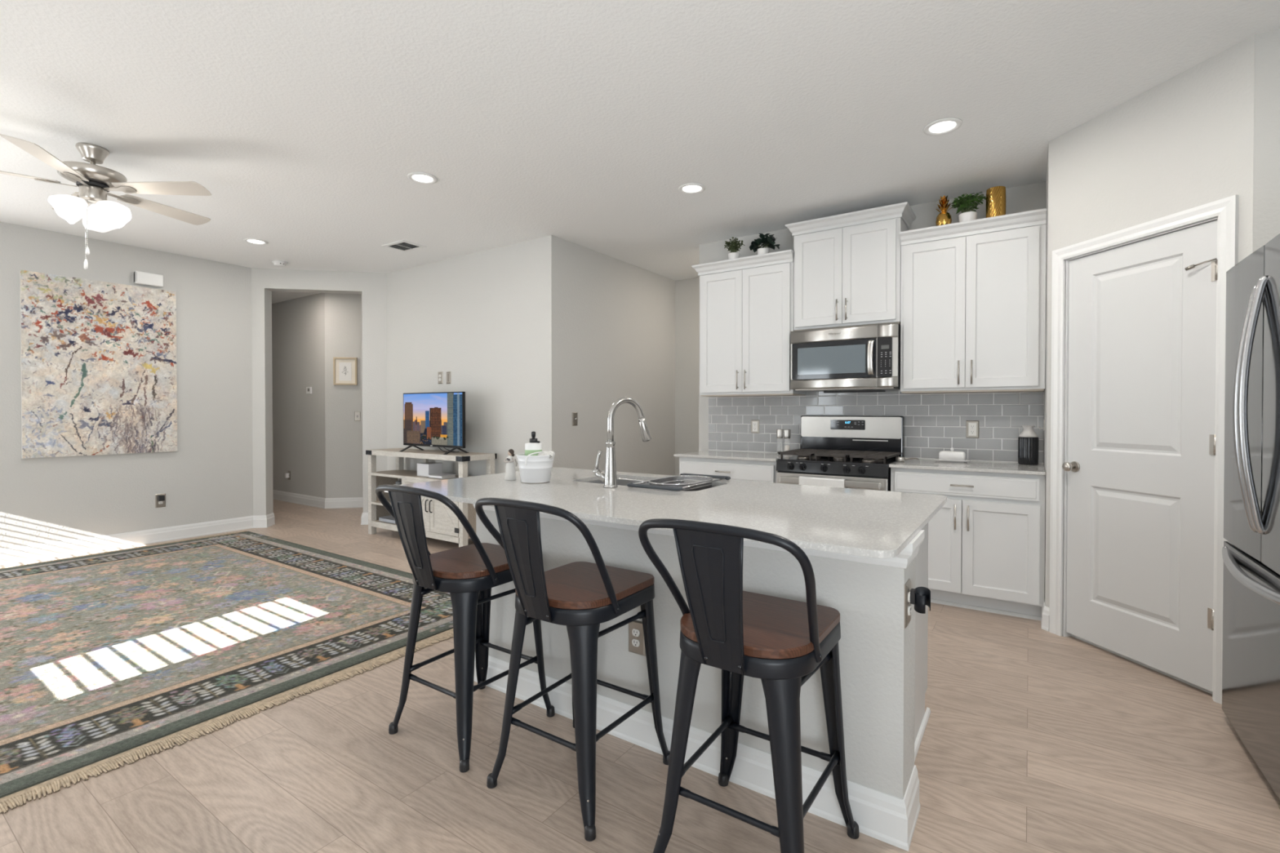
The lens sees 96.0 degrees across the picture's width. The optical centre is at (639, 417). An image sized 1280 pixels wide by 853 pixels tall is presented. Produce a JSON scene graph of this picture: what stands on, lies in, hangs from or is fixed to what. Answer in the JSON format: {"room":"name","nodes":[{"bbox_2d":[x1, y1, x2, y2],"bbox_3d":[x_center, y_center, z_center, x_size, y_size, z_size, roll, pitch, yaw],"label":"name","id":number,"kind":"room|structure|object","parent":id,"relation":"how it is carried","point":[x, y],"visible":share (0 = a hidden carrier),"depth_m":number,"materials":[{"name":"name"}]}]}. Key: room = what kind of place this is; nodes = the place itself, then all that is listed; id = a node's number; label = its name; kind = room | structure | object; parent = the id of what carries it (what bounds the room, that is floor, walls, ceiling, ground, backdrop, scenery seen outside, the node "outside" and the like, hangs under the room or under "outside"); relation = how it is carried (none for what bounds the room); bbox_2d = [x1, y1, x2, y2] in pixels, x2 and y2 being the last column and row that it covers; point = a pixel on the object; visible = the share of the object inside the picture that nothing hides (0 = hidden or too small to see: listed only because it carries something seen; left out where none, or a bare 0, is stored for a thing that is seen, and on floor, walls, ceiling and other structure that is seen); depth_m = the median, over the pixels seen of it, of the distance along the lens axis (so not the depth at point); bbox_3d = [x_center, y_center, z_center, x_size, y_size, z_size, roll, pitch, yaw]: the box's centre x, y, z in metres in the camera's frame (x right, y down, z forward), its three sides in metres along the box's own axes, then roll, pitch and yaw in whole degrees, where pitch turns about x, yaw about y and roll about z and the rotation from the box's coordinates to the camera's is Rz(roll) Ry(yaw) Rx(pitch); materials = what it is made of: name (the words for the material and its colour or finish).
{"room":"open-plan kitchen","nodes":[
{"label":"open-plan kitchen","id":0,"kind":"room"},
{"bbox_2d":[0,222,253,549],"bbox_3d":[-5.776,-0.192,4.140,0.150,2.835,5.295,0,1,34],"label":"wall","id":1,"kind":"structure","parent":0,"point":[209,477],"depth_m":5.54,"materials":[{"name":"grey paint"}]},
{"bbox_2d":[19,270,177,458],"bbox_3d":[-4.896,-0.453,5.274,0.032,1.578,1.060,0,1,34],"label":"canvas painting","id":2,"kind":"object","parent":1,"relation":"attached to","point":[98,358],"visible":1,"depth_m":5.21,"materials":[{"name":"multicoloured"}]},
{"bbox_2d":[0,512,275,565],"bbox_3d":[-4.769,1.145,5.426,0.142,0.134,2.509,0,1,34],"label":"baseboard","id":3,"kind":"structure","parent":1,"relation":"attached to","point":[15,555],"depth_m":5.41,"materials":[{"name":"white paint"}]},
{"bbox_2d":[133,271,163,287],"bbox_3d":[-4.708,-1.329,5.525,0.056,0.120,0.216,0,1,34],"label":"door chime","id":4,"kind":"object","parent":1,"relation":"attached to","point":[140,277],"visible":1,"depth_m":5.50,"materials":[{"name":"white plastic"}]},
{"bbox_2d":[133,271,137,281],"bbox_3d":[-4.760,-1.328,5.438,0.046,0.090,0.013,0,1,34],"label":"grille","id":5,"kind":"object","parent":4,"relation":"attached to","point":[135,273],"depth_m":5.43,"materials":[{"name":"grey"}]},
{"bbox_2d":[155,493,165,507],"bbox_3d":[-4.667,0.808,5.618,0.045,0.130,0.082,0,1,34],"label":"wall outlet","id":6,"kind":"object","parent":1,"relation":"attached to","point":[160,499],"visible":1,"depth_m":5.61,"materials":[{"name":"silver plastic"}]},
{"bbox_2d":[271,293,325,497],"bbox_3d":[-4.954,-0.235,8.204,2.100,2.835,0.150,0,1,34],"label":"wall","id":7,"kind":"structure","parent":0,"point":[298,324],"depth_m":7.93,"materials":[{"name":"grey paint"}]},
{"bbox_2d":[284,471,290,479],"bbox_3d":[-4.948,0.808,8.091,0.075,0.125,0.050,0,1,34],"label":"wall outlet","id":8,"kind":"object","parent":7,"relation":"attached to","point":[288,474],"visible":1,"depth_m":8.09,"materials":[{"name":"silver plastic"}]},
{"bbox_2d":[306,386,311,393],"bbox_3d":[-4.457,-0.371,7.760,0.110,0.090,0.027,0,1,34],"label":"thermostat","id":9,"kind":"object","parent":7,"relation":"attached to","point":[308,389],"visible":1,"depth_m":7.74,"materials":[{"name":"white plastic"}]},
{"bbox_2d":[272,489,363,508],"bbox_3d":[-4.038,1.119,7.925,3.645,0.134,0.771,0,1,11],"label":"baseboard","id":10,"kind":"structure","parent":7,"relation":"attached to","point":[319,502],"depth_m":7.64,"materials":[{"name":"white paint"}]},
{"bbox_2d":[251,267,387,515],"bbox_3d":[-3.584,-0.216,6.484,1.440,2.835,0.170,0,1,-9],"label":"wall","id":11,"kind":"structure","parent":0,"point":[372,286],"depth_m":6.43,"materials":[{"name":"grey paint"}]},
{"bbox_2d":[324,293,363,497],"bbox_3d":[-3.061,-0.231,7.837,2.200,2.835,0.150,0,1,-11],"label":"wall","id":12,"kind":"structure","parent":0,"point":[343,312],"depth_m":7.59,"materials":[{"name":"grey paint"}]},
{"bbox_2d":[333,357,357,385],"bbox_3d":[-3.876,-0.614,7.583,0.285,0.362,0.030,0,1,-11],"label":"framed print","id":13,"kind":"object","parent":12,"relation":"attached to","point":[344,369],"visible":1,"depth_m":7.58,"materials":[{"name":"beige wood"}]},
{"bbox_2d":[354,411,360,421],"bbox_3d":[-3.738,-0.021,7.620,0.075,0.125,0.022,0,1,-11],"label":"light switch","id":14,"kind":"object","parent":12,"relation":"attached to","point":[357,414],"visible":1,"depth_m":7.62,"materials":[{"name":"white plastic"}]},
{"bbox_2d":[386,235,563,475],"bbox_3d":[-1.780,-0.210,5.878,2.505,2.835,0.150,0,1,34],"label":"wall","id":15,"kind":"structure","parent":0,"point":[491,318],"depth_m":5.58,"materials":[{"name":"grey paint"}]},
{"bbox_2d":[360,512,471,540],"bbox_3d":[-0.819,1.140,5.962,4.580,0.134,1.717,0,1,-4],"label":"baseboard","id":16,"kind":"structure","parent":15,"relation":"attached to","point":[364,518],"depth_m":6.48,"materials":[{"name":"white paint"}]},
{"bbox_2d":[438,371,443,383],"bbox_3d":[-2.073,-0.416,5.976,0.075,0.125,0.011,0,1,34],"label":"wall outlet","id":17,"kind":"object","parent":15,"relation":"attached to","point":[440,373],"visible":1,"depth_m":5.97,"materials":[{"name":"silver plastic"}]},
{"bbox_2d":[446,371,451,383],"bbox_3d":[-1.959,-0.411,5.901,0.075,0.125,0.010,0,1,34],"label":"wall plate","id":18,"kind":"object","parent":15,"relation":"attached to","point":[448,373],"visible":1,"depth_m":5.89,"materials":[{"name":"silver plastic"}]},
{"bbox_2d":[562,239,675,475],"bbox_3d":[-0.203,-0.213,6.109,0.150,2.835,2.000,0,1,34],"label":"wall","id":19,"kind":"structure","parent":0,"point":[619,316],"depth_m":5.92,"materials":[{"name":"grey paint"}]},
{"bbox_2d":[572,412,577,426],"bbox_3d":[-0.600,0.011,5.370,0.022,0.125,0.075,0,1,34],"label":"light switch","id":20,"kind":"object","parent":19,"relation":"attached to","point":[575,418],"visible":1,"depth_m":5.37,"materials":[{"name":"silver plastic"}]},
{"bbox_2d":[0,0,1279,303],"bbox_3d":[-2.319,-1.656,3.873,11.600,0.100,8.750,0,1,34],"label":"ceiling","id":21,"kind":"structure","parent":0,"point":[304,123],"depth_m":2.96,"materials":[{"name":"white paint"}]},
{"bbox_2d":[0,133,211,269],"bbox_3d":[-3.286,-1.239,3.455,1.229,0.725,1.273,0,1,34],"label":"ceiling fan","id":22,"kind":"object","parent":21,"relation":"hanging from","point":[94,181],"visible":1,"depth_m":3.39,"materials":[{"name":"silver metal"}]},
{"bbox_2d":[243,238,268,244],"bbox_3d":[-3.526,-1.616,5.290,0.190,0.008,0.190,0,1,34],"label":"recessed light","id":23,"kind":"object","parent":21,"relation":"in","point":[253,241],"visible":1,"depth_m":5.28,"materials":[{"name":"white plastic"}]},
{"bbox_2d":[271,260,287,266],"bbox_3d":[-3.764,-1.607,6.021,0.140,0.044,0.140,0,1,34],"label":"smoke detector","id":24,"kind":"object","parent":21,"relation":"attached to","point":[277,263],"visible":1,"depth_m":5.98,"materials":[{"name":"white plastic"}]},
{"bbox_2d":[381,240,426,252],"bbox_3d":[-2.227,-1.619,5.439,0.330,0.008,0.250,0,1,33],"label":"ceiling vent","id":25,"kind":"object","parent":21,"relation":"in","point":[403,246],"visible":1,"depth_m":5.44,"materials":[{"name":"white plastic"}]},
{"bbox_2d":[407,172,437,184],"bbox_3d":[-1.455,-1.601,3.856,0.190,0.008,0.190,0,1,34],"label":"recessed light","id":26,"kind":"object","parent":21,"relation":"in","point":[417,177],"visible":1,"depth_m":3.85,"materials":[{"name":"white plastic"}]},
{"bbox_2d":[678,182,705,194],"bbox_3d":[0.364,-1.603,4.034,0.190,0.008,0.190,0,1,34],"label":"recessed light","id":27,"kind":"object","parent":21,"relation":"in","point":[690,188],"visible":1,"depth_m":4.03,"materials":[{"name":"white plastic"}]},
{"bbox_2d":[923,117,962,135],"bbox_3d":[1.658,-1.594,3.159,0.190,0.008,0.190,0,1,34],"label":"recessed light","id":28,"kind":"object","parent":21,"relation":"in","point":[944,126],"visible":1,"depth_m":3.15,"materials":[{"name":"white plastic"}]},
{"bbox_2d":[0,499,1279,852],"bbox_3d":[-2.361,1.279,3.842,11.600,0.100,8.900,0,1,34],"label":"floor","id":29,"kind":"structure","parent":0,"point":[1035,740],"depth_m":1.98,"materials":[{"name":"brown wood"}]},
{"bbox_2d":[0,530,453,813],"bbox_3d":[-3.321,1.224,3.648,4.241,0.013,3.115,0,1,34],"label":"area rug","id":30,"kind":"object","parent":29,"relation":"on","point":[109,660],"visible":0.91,"depth_m":3.19,"materials":[{"name":"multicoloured fabric"}]},
{"bbox_2d":[365,448,496,546],"bbox_3d":[-2.106,0.772,5.715,1.537,0.874,0.423,0,1,34],"label":"media console","id":31,"kind":"object","parent":29,"relation":"on","point":[440,522],"visible":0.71,"depth_m":5.46,"materials":[{"name":"white wood"}]},
{"bbox_2d":[373,498,391,504],"bbox_3d":[-2.474,0.877,5.975,0.590,0.018,0.366,0,1,34],"label":"shelf","id":32,"kind":"object","parent":31,"relation":"attached to","point":[375,501],"depth_m":5.98,"materials":[{"name":"white wood"}]},
{"bbox_2d":[378,515,395,524],"bbox_3d":[-2.533,1.049,5.960,0.280,0.040,0.180,0,1,34],"label":"book","id":33,"kind":"object","parent":31,"relation":"on","point":[389,519],"visible":0.61,"depth_m":5.91,"materials":[{"name":"grey paper"}]},
{"bbox_2d":[393,480,401,484],"bbox_3d":[-2.502,0.758,5.948,0.142,0.221,0.140,0,1,34],"label":"jar","id":34,"kind":"object","parent":31,"relation":"on","point":[397,482],"visible":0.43,"depth_m":5.91,"materials":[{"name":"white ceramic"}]},
{"bbox_2d":[375,469,473,479],"bbox_3d":[-2.101,0.580,5.720,1.490,0.022,0.378,0,1,34],"label":"shelf","id":35,"kind":"object","parent":31,"relation":"attached to","point":[404,474],"depth_m":5.77,"materials":[{"name":"white wood"}]},
{"bbox_2d":[417,462,442,476],"bbox_3d":[-2.071,0.508,5.678,0.187,0.124,0.162,0,1,34],"label":"storage box","id":36,"kind":"object","parent":31,"relation":"on","point":[424,469],"visible":0.84,"depth_m":5.62,"materials":[{"name":"white"}]},
{"bbox_2d":[400,391,468,454],"bbox_3d":[-2.017,0.044,5.645,0.931,0.585,0.308,0,1,34],"label":"television","id":37,"kind":"object","parent":31,"relation":"on","point":[437,420],"visible":1,"depth_m":5.59,"materials":[{"name":"black"}]},
{"bbox_2d":[428,473,456,479],"bbox_3d":[-1.889,0.556,5.507,0.200,0.030,0.160,0,1,34],"label":"book","id":38,"kind":"object","parent":31,"relation":"on","point":[440,476],"visible":1,"depth_m":5.46,"materials":[{"name":"white paper"}]},
{"bbox_2d":[375,484,555,773],"bbox_3d":[-0.701,0.744,2.304,0.469,1.003,0.571,0,1,34],"label":"bar stool","id":39,"kind":"object","parent":29,"relation":"on","point":[468,573],"visible":0.94,"depth_m":2.13,"materials":[{"name":"black metal"}]},
{"bbox_2d":[475,497,670,841],"bbox_3d":[-0.227,0.747,1.979,0.469,1.003,0.571,0,1,34],"label":"bar stool","id":40,"kind":"object","parent":29,"relation":"on","point":[580,596],"visible":1,"depth_m":1.81,"materials":[{"name":"black metal"}]},
{"bbox_2d":[472,503,930,851],"bbox_3d":[0.243,0.796,2.569,1.917,0.894,0.926,0,1,34],"label":"kitchen island","id":41,"kind":"object","parent":29,"relation":"on","point":[883,663],"visible":0.37,"depth_m":1.92,"materials":[{"name":"grey paint"}]},
{"bbox_2d":[628,620,645,656],"bbox_3d":[-0.014,0.842,2.208,0.078,0.128,0.011,0,1,34],"label":"wall outlet","id":42,"kind":"object","parent":41,"relation":"attached to","point":[636,636],"visible":0.99,"depth_m":2.20,"materials":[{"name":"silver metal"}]},
{"bbox_2d":[631,628,639,636],"bbox_3d":[-0.015,0.822,2.206,0.034,0.027,0.004,0,1,34],"label":"receptacle","id":43,"kind":"object","parent":42,"relation":"attached to","point":[635,632],"depth_m":2.20,"materials":[{"name":"white plastic"}]},
{"bbox_2d":[631,639,639,646],"bbox_3d":[-0.015,0.861,2.206,0.034,0.027,0.004,0,1,34],"label":"receptacle","id":44,"kind":"object","parent":42,"relation":"attached to","point":[635,642],"depth_m":2.20,"materials":[{"name":"white plastic"}]},
{"bbox_2d":[384,466,946,558],"bbox_3d":[0.041,0.339,2.585,2.257,0.020,1.202,0,1,34],"label":"island countertop","id":45,"kind":"structure","parent":41,"relation":"on","point":[869,523],"depth_m":2.22,"materials":[{"name":"white stone"}]},
{"bbox_2d":[503,448,517,480],"bbox_3d":[-0.676,0.243,3.006,0.068,0.161,0.054,0,1,14],"label":"angel figurine","id":46,"kind":"object","parent":45,"relation":"on","point":[510,475],"visible":1,"depth_m":2.99,"materials":[{"name":"white ceramic"}]},
{"bbox_2d":[515,453,555,483],"bbox_3d":[-0.529,0.255,2.925,0.196,0.141,0.196,0,1,-26],"label":"pail","id":47,"kind":"object","parent":45,"relation":"on","point":[538,468],"visible":0.96,"depth_m":2.85,"materials":[{"name":"white ceramic"}]},
{"bbox_2d":[524,431,542,455],"bbox_3d":[-0.544,0.191,2.953,0.090,0.243,0.087,0,1,34],"label":"soap bottle","id":48,"kind":"object","parent":47,"relation":"in","point":[534,446],"visible":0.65,"depth_m":2.92,"materials":[{"name":"white plastic"}]},
{"bbox_2d":[524,442,542,449],"bbox_3d":[-0.546,0.220,2.954,0.086,0.186,0.086,0,1,34],"label":"label","id":49,"kind":"object","parent":48,"relation":"on","point":[529,446],"depth_m":2.92,"materials":[{"name":"white paper"}]},
{"bbox_2d":[524,450,555,465],"bbox_3d":[-0.494,0.200,2.873,0.087,0.066,0.159,0,1,34],"label":"cloth","id":50,"kind":"object","parent":47,"relation":"in","point":[551,453],"visible":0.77,"depth_m":2.88,"materials":[{"name":"white fabric"}]},
{"bbox_2d":[592,396,651,488],"bbox_3d":[-0.070,0.113,2.771,0.310,0.427,0.103,0,1,-28],"label":"kitchen faucet","id":51,"kind":"object","parent":45,"relation":"on","point":[609,478],"visible":1,"depth_m":2.71,"materials":[{"name":"silver metal"}]},
{"bbox_2d":[582,478,717,487],"bbox_3d":[0.039,0.462,2.930,0.770,0.234,0.410,0,1,34],"label":"sink","id":52,"kind":"object","parent":45,"relation":"in","point":[622,482],"visible":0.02,"depth_m":3.21,"materials":[{"name":"silver metal"}]},
{"bbox_2d":[626,473,730,491],"bbox_3d":[0.204,0.365,2.851,0.291,0.122,0.551,0,1,34],"label":"dish rack","id":53,"kind":"object","parent":45,"relation":"on","point":[676,483],"visible":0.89,"depth_m":2.81,"materials":[{"name":"grey metal"}]},
{"bbox_2d":[648,476,712,491],"bbox_3d":[0.205,0.369,2.853,0.234,0.114,0.378,0,1,34],"label":"basket","id":54,"kind":"object","parent":53,"relation":"on","point":[673,482],"depth_m":2.84,"materials":[{"name":"silver metal"}]},
{"bbox_2d":[904,578,911,628],"bbox_3d":[0.799,0.552,1.714,0.011,0.128,0.075,0,1,34],"label":"wall outlet","id":55,"kind":"object","parent":41,"relation":"attached to","point":[908,584],"visible":0.98,"depth_m":1.69,"materials":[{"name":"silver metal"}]},
{"bbox_2d":[907,604,911,615],"bbox_3d":[0.801,0.571,1.712,0.004,0.027,0.034,0,1,34],"label":"receptacle","id":56,"kind":"object","parent":55,"relation":"attached to","point":[908,606],"depth_m":1.70,"materials":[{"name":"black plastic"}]},
{"bbox_2d":[910,586,930,613],"bbox_3d":[0.830,0.538,1.704,0.052,0.067,0.044,0,1,34],"label":"plug","id":57,"kind":"object","parent":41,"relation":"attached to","point":[920,597],"visible":1,"depth_m":1.70,"materials":[{"name":"black plastic"}]},
{"bbox_2d":[679,457,777,483],"bbox_3d":[0.838,0.771,4.839,0.858,0.894,0.654,0,1,34],"label":"base cabinet","id":58,"kind":"object","parent":29,"relation":"on","point":[737,469],"visible":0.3,"depth_m":4.55,"materials":[{"name":"white paint"}]},
{"bbox_2d":[674,449,794,462],"bbox_3d":[0.829,0.314,4.845,0.892,0.020,0.630,0,1,34],"label":"countertop","id":59,"kind":"structure","parent":58,"relation":"on","point":[727,455],"depth_m":4.73,"materials":[{"name":"white stone"}]},
{"bbox_2d":[776,429,783,453],"bbox_3d":[1.166,0.200,4.803,0.057,0.210,0.057,0,1,34],"label":"pepper mill","id":60,"kind":"object","parent":59,"relation":"on","point":[780,433],"visible":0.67,"depth_m":4.78,"materials":[{"name":"silver glass"}]},
{"bbox_2d":[783,429,791,451],"bbox_3d":[1.217,0.200,4.768,0.057,0.210,0.057,0,1,34],"label":"pepper mill","id":61,"kind":"object","parent":59,"relation":"on","point":[786,432],"visible":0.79,"depth_m":4.75,"materials":[{"name":"silver glass"}]},
{"bbox_2d":[638,518,859,852],"bbox_3d":[0.312,0.751,1.621,0.469,1.003,0.571,0,1,34],"label":"bar stool","id":62,"kind":"object","parent":29,"relation":"on","point":[781,642],"visible":1,"depth_m":1.47,"materials":[{"name":"black metal"}]},
{"bbox_2d":[776,415,904,491],"bbox_3d":[1.509,0.605,4.349,0.786,1.238,0.690,0,1,34],"label":"gas range","id":63,"kind":"object","parent":29,"relation":"on","point":[859,450],"visible":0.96,"depth_m":4.37,"materials":[{"name":"silver metal"}]},
{"bbox_2d":[798,476,845,488],"bbox_3d":[1.289,0.551,4.091,0.320,0.250,0.044,0,1,34],"label":"dish towel","id":64,"kind":"object","parent":63,"relation":"hanging from","point":[809,481],"visible":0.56,"depth_m":4.08,"materials":[{"name":"white fabric"}]},
{"bbox_2d":[776,471,888,491],"bbox_3d":[1.339,0.718,4.098,0.778,0.616,0.082,0,1,34],"label":"door","id":65,"kind":"structure","parent":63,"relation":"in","point":[854,481],"depth_m":4.02,"materials":[{"name":"silver metal"}]},
{"bbox_2d":[777,455,896,466],"bbox_3d":[1.527,0.319,4.373,0.786,0.020,0.626,0,1,34],"label":"cooktop","id":66,"kind":"object","parent":63,"relation":"in","point":[796,460],"depth_m":4.19,"materials":[{"name":"black metal"}]},
{"bbox_2d":[852,439,888,441],"bbox_3d":[1.784,0.175,4.470,0.260,0.008,0.006,0,1,34],"label":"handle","id":67,"kind":"object","parent":63,"relation":"in","point":[853,440],"depth_m":4.47,"materials":[{"name":"silver metal"}]},
{"bbox_2d":[890,467,1045,620],"bbox_3d":[2.214,0.781,3.909,0.861,0.894,0.654,0,1,34],"label":"base cabinet","id":68,"kind":"object","parent":29,"relation":"on","point":[986,543],"visible":0.8,"depth_m":3.61,"materials":[{"name":"white paint"}]},
{"bbox_2d":[888,458,1045,475],"bbox_3d":[2.215,0.324,3.908,0.865,0.020,0.630,0,1,34],"label":"countertop","id":69,"kind":"structure","parent":68,"relation":"on","point":[922,464],"depth_m":3.76,"materials":[{"name":"white stone"}]},
{"bbox_2d":[895,456,919,462],"bbox_3d":[1.892,0.295,4.078,0.157,0.036,0.051,0,1,15],"label":"metal scoop","id":70,"kind":"object","parent":69,"relation":"on","point":[897,459],"visible":1,"depth_m":4.07,"materials":[{"name":"silver metal"}]},
{"bbox_2d":[895,456,905,462],"bbox_3d":[1.847,0.294,4.090,0.055,0.036,0.036,0,1,34],"label":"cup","id":71,"kind":"object","parent":70,"relation":"on","point":[897,459],"depth_m":4.08,"materials":[{"name":"silver metal"}]},
{"bbox_2d":[933,447,970,462],"bbox_3d":[2.212,0.261,4.084,0.226,0.103,0.118,0,1,34],"label":"butter dish","id":72,"kind":"object","parent":69,"relation":"on","point":[950,455],"visible":1,"depth_m":4.05,"materials":[{"name":"white ceramic"}]},
{"bbox_2d":[1017,425,1038,465],"bbox_3d":[2.616,0.184,3.883,0.115,0.262,0.114,0,1,34],"label":"ribbed vase","id":73,"kind":"object","parent":69,"relation":"on","point":[1028,440],"visible":1,"depth_m":3.84,"materials":[{"name":"black ceramic"}]},
{"bbox_2d":[1222,233,1279,799],"bbox_3d":[2.439,0.330,1.793,0.842,1.842,0.923,0,1,34],"label":"refrigerator","id":74,"kind":"object","parent":29,"relation":"on","point":[1251,554],"visible":1,"depth_m":2.01,"materials":[{"name":"grey metal"}]},
{"bbox_2d":[675,277,698,475],"bbox_3d":[0.986,-0.218,6.604,1.565,2.835,0.150,0,1,34],"label":"wall","id":75,"kind":"structure","parent":0,"point":[686,291],"depth_m":6.80,"materials":[{"name":"grey paint"}]},
{"bbox_2d":[698,181,1045,465],"bbox_3d":[1.746,-0.198,4.702,2.775,2.835,0.150,0,1,34],"label":"wall","id":76,"kind":"structure","parent":0,"point":[1032,197],"depth_m":4.90,"materials":[{"name":"grey paint"}]},
{"bbox_2d":[691,249,805,396],"bbox_3d":[0.923,-0.756,4.930,0.888,1.137,0.382,0,1,34],"label":"upper cabinet","id":77,"kind":"object","parent":76,"relation":"attached to","point":[746,304],"visible":0.98,"depth_m":4.76,"materials":[{"name":"white paint"}]},
{"bbox_2d":[724,236,744,259],"bbox_3d":[0.795,-1.429,4.930,0.142,0.211,0.170,0,1,-35],"label":"potted plant","id":78,"kind":"object","parent":77,"relation":"on","point":[733,246],"visible":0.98,"depth_m":4.91,"materials":[{"name":"green plant"}]},
{"bbox_2d":[748,233,779,254],"bbox_3d":[1.037,-1.430,4.819,0.251,0.214,0.150,0,1,34],"label":"potted plant","id":79,"kind":"object","parent":77,"relation":"on","point":[769,242],"visible":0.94,"depth_m":4.79,"materials":[{"name":"green plant"}]},
{"bbox_2d":[785,201,915,330],"bbox_3d":[1.617,-1.103,4.457,0.885,0.840,0.382,0,1,34],"label":"upper cabinet","id":80,"kind":"object","parent":76,"relation":"attached to","point":[847,266],"visible":0.91,"depth_m":4.30,"materials":[{"name":"white paint"}]},
{"bbox_2d":[790,322,900,393],"bbox_3d":[1.594,-0.437,4.428,0.776,0.474,0.444,0,1,34],"label":"microwave","id":81,"kind":"object","parent":80,"relation":"attached to","point":[858,358],"visible":0.99,"depth_m":4.27,"materials":[{"name":"silver metal"}]},
{"bbox_2d":[708,390,1044,463],"bbox_3d":[1.694,0.029,4.642,2.555,0.556,0.010,0,1,34],"label":"backsplash","id":82,"kind":"structure","parent":76,"relation":"attached to","point":[935,423],"depth_m":4.38,"materials":[{"name":"grey tile"}]},
{"bbox_2d":[751,419,759,433],"bbox_3d":[1.016,0.077,5.090,0.078,0.118,0.011,0,1,34],"label":"wall outlet","id":83,"kind":"object","parent":82,"relation":"attached to","point":[754,423],"visible":1,"depth_m":5.09,"materials":[{"name":"white plastic"}]},
{"bbox_2d":[965,420,979,438],"bbox_3d":[2.398,0.083,4.156,0.082,0.126,0.011,0,1,34],"label":"wall outlet","id":84,"kind":"object","parent":82,"relation":"attached to","point":[971,426],"visible":1,"depth_m":4.15,"materials":[{"name":"white plastic"}]},
{"bbox_2d":[899,208,1046,394],"bbox_3d":[2.295,-0.746,4.003,0.850,1.137,0.382,0,1,34],"label":"upper cabinet","id":85,"kind":"object","parent":76,"relation":"attached to","point":[973,292],"visible":1,"depth_m":3.85,"materials":[{"name":"white paint"}]},
{"bbox_2d":[935,195,951,226],"bbox_3d":[2.128,-1.431,4.033,0.105,0.234,0.107,0,1,34],"label":"pineapple","id":86,"kind":"object","parent":85,"relation":"on","point":[944,217],"visible":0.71,"depth_m":4.01,"materials":[{"name":"gold ceramic"}]},
{"bbox_2d":[949,191,986,222],"bbox_3d":[2.248,-1.427,3.954,0.225,0.229,0.190,0,1,34],"label":"potted plant","id":87,"kind":"object","parent":85,"relation":"on","point":[962,205],"visible":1,"depth_m":3.93,"materials":[{"name":"green plant"}]},
{"bbox_2d":[985,186,1005,217],"bbox_3d":[2.391,-1.425,3.873,0.117,0.225,0.117,0,1,34],"label":"vase","id":88,"kind":"object","parent":85,"relation":"on","point":[995,196],"visible":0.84,"depth_m":3.83,"materials":[{"name":"gold ceramic"}]},
{"bbox_2d":[1044,144,1048,605],"bbox_3d":[2.604,-0.186,3.614,0.100,2.835,0.692,0,1,34],"label":"wall","id":89,"kind":"structure","parent":0,"point":[1047,167],"depth_m":3.52,"materials":[{"name":"grey paint"}]},
{"bbox_2d":[1039,419,1044,430],"bbox_3d":[2.632,0.046,3.774,0.031,0.072,0.024,0,1,34],"label":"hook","id":90,"kind":"object","parent":89,"relation":"attached to","point":[1043,428],"visible":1,"depth_m":3.76,"materials":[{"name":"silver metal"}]},
{"bbox_2d":[1040,601,1049,631],"bbox_3d":[2.404,1.167,3.413,0.045,0.134,0.193,0,1,34],"label":"baseboard","id":91,"kind":"structure","parent":89,"relation":"attached to","point":[1045,610],"depth_m":3.35,"materials":[{"name":"white paint"}]},
{"bbox_2d":[1045,35,1254,636],"bbox_3d":[2.509,-0.178,2.890,0.100,2.835,0.965,0,1,-11],"label":"wall","id":92,"kind":"structure","parent":0,"point":[1184,142],"depth_m":2.77,"materials":[{"name":"grey paint"}]},
{"bbox_2d":[1048,195,1239,704],"bbox_3d":[2.481,0.144,2.891,0.156,2.190,0.872,0,1,-11],"label":"door","id":93,"kind":"structure","parent":92,"relation":"in","point":[1144,466],"depth_m":2.82,"materials":[{"name":"white paint"}]},
{"bbox_2d":[1252,28,1279,253],"bbox_3d":[2.960,-0.171,2.221,0.884,2.835,0.150,0,1,34],"label":"wall","id":94,"kind":"structure","parent":0,"point":[1266,175],"depth_m":2.38,"materials":[{"name":"grey paint"}]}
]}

